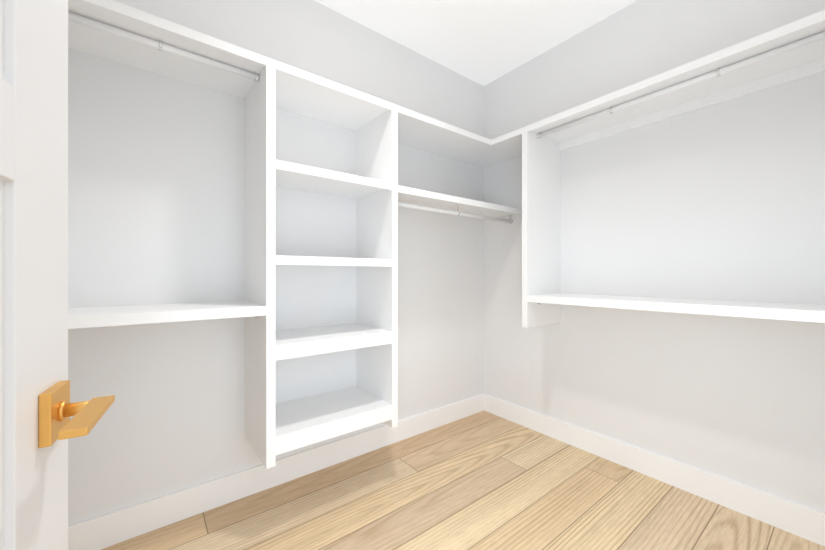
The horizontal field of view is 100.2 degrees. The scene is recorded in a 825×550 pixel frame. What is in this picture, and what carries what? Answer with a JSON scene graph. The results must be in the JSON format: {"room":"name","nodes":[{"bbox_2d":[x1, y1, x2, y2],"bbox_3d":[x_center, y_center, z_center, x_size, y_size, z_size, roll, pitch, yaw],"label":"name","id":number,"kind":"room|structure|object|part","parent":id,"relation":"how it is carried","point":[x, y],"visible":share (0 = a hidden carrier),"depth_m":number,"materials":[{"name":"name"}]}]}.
{"room":"walk-in closet","nodes":[
{"label":"walk-in closet","id":0,"kind":"room"},
{"bbox_2d":[68,0,483,524],"bbox_3d":[-0.469,-0.230,2.167,2.860,2.740,0.120,0,0,-38],"label":"wall","id":1,"kind":"structure","parent":0,"point":[156,188],"depth_m":1.71,"materials":[{"name":"paint"}]},
{"bbox_2d":[68,394,483,549],"bbox_3d":[-0.428,1.073,2.114,2.620,0.135,0.014,0,0,-38],"label":"baseboard","id":2,"kind":"structure","parent":1,"relation":"attached to","point":[100,532],"depth_m":1.76,"materials":[{"name":"paint"}]},
{"bbox_2d":[68,0,491,468],"bbox_3d":[-0.309,-0.051,1.962,2.620,1.754,0.400,0,0,-38],"label":"closet shelving","id":3,"kind":"object","parent":1,"relation":"attached to","point":[124,34],"depth_m":1.67,"materials":[{"name":"paint"}]},
{"bbox_2d":[101,411,824,549],"bbox_3d":[0.685,1.190,0.680,2.860,0.100,3.885,0,0,-38],"label":"floor","id":4,"kind":"structure","parent":0,"point":[483,480],"depth_m":1.68,"materials":[{"name":"brown wood"}]},
{"bbox_2d":[314,0,636,85],"bbox_3d":[0.195,-1.650,1.312,2.860,0.100,2.285,0,0,-38],"label":"ceiling","id":5,"kind":"structure","parent":0,"point":[483,42],"depth_m":2.21,"materials":[{"name":"paint"}]},
{"bbox_2d":[484,0,824,512],"bbox_3d":[1.314,-0.230,2.104,0.120,2.740,2.165,0,0,-38],"label":"wall","id":6,"kind":"structure","parent":0,"point":[725,200],"depth_m":1.86,"materials":[{"name":"paint"}]},
{"bbox_2d":[484,394,824,546],"bbox_3d":[1.233,1.073,2.099,0.014,0.135,2.015,0,0,-38],"label":"baseboard","id":7,"kind":"structure","parent":6,"relation":"attached to","point":[802,521],"depth_m":1.83,"materials":[{"name":"paint"}]},
{"bbox_2d":[492,10,824,327],"bbox_3d":[1.204,-0.300,1.830,0.390,1.256,1.625,0,0,-38],"label":"closet shelving","id":8,"kind":"object","parent":6,"relation":"attached to","point":[793,51],"depth_m":1.82,"materials":[{"name":"paint"}]},
{"bbox_3d":[0.858,-0.230,0.457,2.620,2.740,0.120,0,0,-38],"label":"wall","id":9,"kind":"structure","parent":0,"visible":0},
{"bbox_2d":[0,0,114,549],"bbox_3d":[-0.318,0.116,0.144,0.162,2.032,0.810,0,0,-30],"label":"door","id":10,"kind":"structure","parent":9,"relation":"in","point":[39,428],"depth_m":0.41,"materials":[{"name":"paint"}]},
{"bbox_3d":[-0.423,0.178,0.429,0.063,0.065,0.140,0,0,-30],"label":"handle","id":11,"kind":"part","parent":10,"relation":"part of","materials":[{"name":"gold metal"}]}
]}

